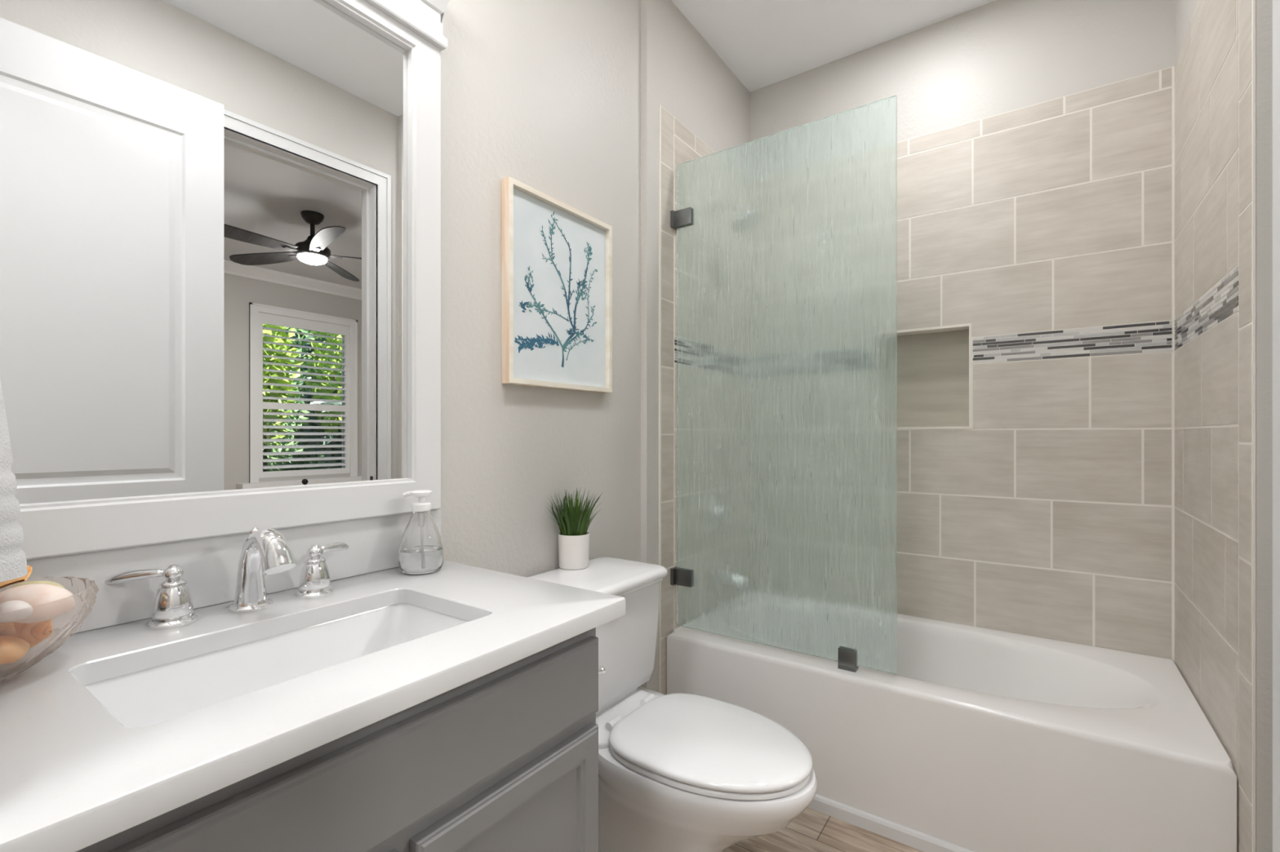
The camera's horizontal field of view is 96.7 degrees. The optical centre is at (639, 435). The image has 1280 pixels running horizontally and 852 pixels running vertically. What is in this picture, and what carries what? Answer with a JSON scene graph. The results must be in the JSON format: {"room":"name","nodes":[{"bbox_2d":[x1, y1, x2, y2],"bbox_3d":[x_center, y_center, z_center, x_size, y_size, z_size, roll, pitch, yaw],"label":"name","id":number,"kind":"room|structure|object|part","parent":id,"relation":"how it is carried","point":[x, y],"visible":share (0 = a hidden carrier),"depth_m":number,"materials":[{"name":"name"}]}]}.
{"room":"bathroom","nodes":[
{"label":"bathroom","id":0,"kind":"room"},
{"bbox_2d":[440,0,750,694],"bbox_3d":[-0.268,-0.240,1.773,0.161,2.870,2.888,0,0,35],"label":"wall","id":1,"kind":"structure","parent":0,"point":[544,95],"depth_m":1.77,"materials":[{"name":"grey paint"}]},
{"bbox_2d":[0,0,449,559],"bbox_3d":[-0.714,-0.440,1.012,0.050,1.230,0.848,0,0,35],"label":"wall mirror","id":2,"kind":"object","parent":1,"relation":"attached to","point":[220,220],"visible":1,"depth_m":0.99,"materials":[{"name":"mirror"}]},
{"bbox_2d":[26,509,440,633],"bbox_3d":[-0.733,0.236,1.014,0.017,0.119,0.868,0,0,35],"label":"backsplash","id":3,"kind":"structure","parent":1,"relation":"attached to","point":[210,566],"depth_m":0.98,"materials":[{"name":"white stone"}]},
{"bbox_2d":[501,176,612,393],"bbox_3d":[-0.233,-0.415,1.711,0.030,0.552,0.447,0,0,35],"label":"framed print","id":4,"kind":"object","parent":1,"relation":"attached to","point":[557,257],"visible":1,"depth_m":1.68,"materials":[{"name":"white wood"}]},
{"bbox_2d":[807,794,973,851],"bbox_3d":[0.715,1.173,1.709,1.510,0.045,0.013,0,0,35],"label":"trim","id":5,"kind":"structure","parent":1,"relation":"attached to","point":[906,836],"depth_m":1.70,"materials":[{"name":"white paint"}]},
{"bbox_2d":[723,807,923,851],"bbox_3d":[2.032,1.255,0.342,5.650,0.120,6.700,0,0,35],"label":"floor","id":6,"kind":"structure","parent":0,"point":[811,830],"depth_m":1.68,"materials":[{"name":"brown wood"}]},
{"bbox_2d":[75,627,598,851],"bbox_3d":[-0.526,0.760,0.837,0.556,0.870,0.816,0,0,35],"label":"vanity cabinet","id":7,"kind":"object","parent":6,"relation":"on","point":[505,759],"visible":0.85,"depth_m":0.74,"materials":[{"name":"grey paint"}]},
{"bbox_2d":[0,560,625,851],"bbox_3d":[-0.505,0.310,0.851,0.575,0.029,0.864,0,0,35],"label":"countertop","id":8,"kind":"structure","parent":7,"relation":"on","point":[73,778],"depth_m":0.65,"materials":[{"name":"white stone"}]},
{"bbox_2d":[0,576,99,684],"bbox_3d":[-0.807,0.246,0.677,0.239,0.098,0.239,0,0,35],"label":"glass bowl","id":9,"kind":"object","parent":8,"relation":"on","point":[28,636],"visible":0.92,"depth_m":0.67,"materials":[{"name":"clear glass"}]},
{"bbox_2d":[0,600,31,613],"bbox_3d":[-0.716,0.200,0.649,0.033,0.023,0.032,0,0,12],"label":"seashell","id":10,"kind":"object","parent":9,"relation":"in","point":[11,606],"visible":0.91,"depth_m":0.64,"materials":[{"name":"white"}]},
{"bbox_2d":[0,565,32,588],"bbox_3d":[-0.810,0.187,0.722,0.097,0.036,0.050,0,0,33],"label":"seashell","id":11,"kind":"object","parent":9,"relation":"in","point":[5,584],"visible":0.32,"depth_m":0.71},
{"bbox_2d":[7,580,64,589],"bbox_3d":[-0.804,0.208,0.755,0.071,0.028,0.040,0,0,1],"label":"seashell","id":12,"kind":"object","parent":9,"relation":"in","point":[40,582],"visible":0.13,"depth_m":0.75,"materials":[{"name":"beige"}]},
{"bbox_2d":[0,584,72,606],"bbox_3d":[-0.751,0.206,0.703,0.087,0.042,0.062,0,0,5],"label":"seashell","id":13,"kind":"object","parent":9,"relation":"in","point":[34,595],"visible":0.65,"depth_m":0.69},
{"bbox_2d":[104,564,198,629],"bbox_3d":[-0.761,0.250,0.884,0.120,0.091,0.062,0,0,-30],"label":"handle","id":14,"kind":"object","parent":8,"relation":"on","point":[173,606],"visible":1,"depth_m":0.88,"materials":[{"name":"silver metal"}]},
{"bbox_3d":[-0.785,0.221,0.887,0.085,0.021,0.017,0,0,-12],"label":"lever","id":15,"kind":"part","parent":14,"relation":"part of","materials":[{"name":"silver metal"}]},
{"bbox_2d":[227,527,297,613],"bbox_3d":[-0.629,0.225,0.951,0.163,0.141,0.064,0,0,35],"label":"faucet spout","id":16,"kind":"object","parent":8,"relation":"on","point":[264,552],"visible":1,"depth_m":0.96,"materials":[{"name":"silver metal"}]},
{"bbox_3d":[-0.654,0.171,0.969,0.016,0.027,0.016,0,0,35],"label":"lift rod","id":17,"kind":"part","parent":16,"relation":"part of","materials":[{"name":"silver metal"}]},
{"bbox_2d":[83,603,469,728],"bbox_3d":[-0.485,0.396,0.839,0.312,0.140,0.508,0,0,35],"label":"sink","id":18,"kind":"object","parent":8,"relation":"in","point":[153,695],"visible":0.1,"depth_m":0.90,"materials":[{"name":"white ceramic"}]},
{"bbox_2d":[295,542,349,598],"bbox_3d":[-0.609,0.250,1.089,0.062,0.091,0.120,0,0,-7],"label":"handle","id":19,"kind":"object","parent":8,"relation":"on","point":[314,581],"visible":1,"depth_m":1.05,"materials":[{"name":"silver metal"}]},
{"bbox_3d":[-0.597,0.221,1.110,0.017,0.021,0.085,0,0,10],"label":"lever","id":20,"kind":"part","parent":19,"relation":"part of","materials":[{"name":"silver metal"}]},
{"bbox_2d":[397,489,444,574],"bbox_3d":[-0.475,0.208,1.238,0.095,0.174,0.095,0,0,35],"label":"soap dispenser","id":21,"kind":"object","parent":8,"relation":"on","point":[421,548],"visible":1,"depth_m":1.21,"materials":[{"name":"clear glass"}]},
{"bbox_3d":[-0.180,0.790,0.861,0.019,0.559,0.357,0,0,35],"label":"door","id":22,"kind":"part","parent":7,"relation":"part of","materials":[{"name":"grey paint"}]},
{"bbox_2d":[527,557,817,851],"bbox_3d":[0.071,0.794,1.479,0.770,0.802,0.422,0,0,35],"label":"toilet","id":23,"kind":"object","parent":6,"relation":"on","point":[678,772],"visible":0.77,"depth_m":1.38,"materials":[{"name":"white ceramic"}]},
{"bbox_2d":[558,532,589,569],"bbox_3d":[-0.197,0.343,1.698,0.093,0.100,0.093,0,0,35],"label":"pot","id":24,"kind":"object","parent":23,"relation":"on","point":[573,547],"depth_m":1.66,"materials":[{"name":"white ceramic"}]},
{"bbox_2d":[545,488,603,569],"bbox_3d":[-0.197,0.275,1.700,0.184,0.236,0.180,0,0,-7],"label":"potted grass","id":25,"kind":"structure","parent":23,"relation":"on","point":[573,536],"depth_m":1.66,"materials":[{"name":"white"}]},
{"bbox_3d":[-0.132,0.415,1.623,0.273,0.044,0.422,0,0,35],"label":"tank lid","id":26,"kind":"part","parent":23,"relation":"part of","materials":[{"name":"white ceramic"}]},
{"bbox_3d":[-0.116,0.595,1.431,0.056,0.026,0.026,0,0,-35],"label":"flush lever","id":27,"kind":"part","parent":23,"relation":"part of","materials":[{"name":"silver metal"}]},
{"bbox_3d":[-0.139,0.587,1.628,0.243,0.300,0.386,0,0,35],"label":"tank","id":28,"kind":"part","parent":23,"relation":"part of","materials":[{"name":"white ceramic"}]},
{"bbox_3d":[0.119,0.986,1.445,0.652,0.418,0.384,0,0,35],"label":"bowl","id":29,"kind":"part","parent":23,"relation":"part of","materials":[{"name":"white ceramic"}]},
{"bbox_3d":[0.177,0.769,1.405,0.478,0.013,0.374,0,0,35],"label":"seat","id":30,"kind":"part","parent":23,"relation":"part of","materials":[{"name":"white plastic"}]},
{"bbox_3d":[0.178,0.749,1.404,0.485,0.021,0.380,0,0,35],"label":"seat lid","id":31,"kind":"part","parent":23,"relation":"part of","materials":[{"name":"white plastic"}]},
{"bbox_2d":[666,613,1236,851],"bbox_3d":[0.939,0.972,2.025,1.516,0.446,0.758,0,0,35],"label":"bathtub","id":32,"kind":"object","parent":6,"relation":"on","point":[980,740],"visible":0.8,"depth_m":1.63,"materials":[{"name":"white ceramic"}]},
{"bbox_2d":[670,94,897,675],"bbox_3d":[0.456,-0.143,1.966,0.798,1.784,0.048,0,0,35],"label":"screen","id":33,"kind":"object","parent":32,"relation":"on","point":[787,239],"visible":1,"depth_m":1.91,"materials":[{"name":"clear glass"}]},
{"bbox_2d":[671,0,995,92],"bbox_3d":[-0.125,-1.735,0.608,1.818,0.120,4.650,0,0,35],"label":"ceiling","id":34,"kind":"structure","parent":0,"point":[763,43],"depth_m":2.34,"materials":[{"name":"white paint"}]},
{"bbox_2d":[750,0,1175,662],"bbox_3d":[1.204,-0.240,2.401,1.532,2.870,0.164,0,0,35],"label":"wall","id":35,"kind":"structure","parent":0,"point":[1036,138],"depth_m":2.13,"materials":[{"name":"beige tile"}]},
{"bbox_2d":[1174,0,1272,851],"bbox_3d":[1.642,-0.240,1.567,0.156,2.870,1.023,0,0,35],"label":"wall","id":36,"kind":"structure","parent":0,"point":[1224,64],"depth_m":1.38,"materials":[{"name":"beige tile"}]},
{"bbox_3d":[-0.377,-0.240,0.156,1.589,2.870,0.120,0,0,35],"label":"wall","id":37,"kind":"structure","parent":0,"visible":0},
{"bbox_2d":[1272,0,1279,851],"bbox_3d":[0.429,-0.042,0.221,0.042,2.450,0.879,0,0,34],"label":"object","id":38,"kind":"structure","parent":37,"relation":"in","point":[1276,3],"depth_m":0.59,"materials":[{"name":"white paint"}]},
{"bbox_3d":[-0.776,-0.246,0.568,0.149,0.170,0.092,0,0,35],"label":"towel ring","id":39,"kind":"object","parent":37,"relation":"attached to","visible":0},
{"bbox_2d":[0,379,27,582],"bbox_3d":[-0.755,-0.017,0.598,0.226,0.332,0.145,0,0,35],"label":"hand towel","id":40,"kind":"object","parent":39,"relation":"hanging from","point":[13,562],"visible":1,"depth_m":0.59,"materials":[{"name":"white fabric"}]}
]}

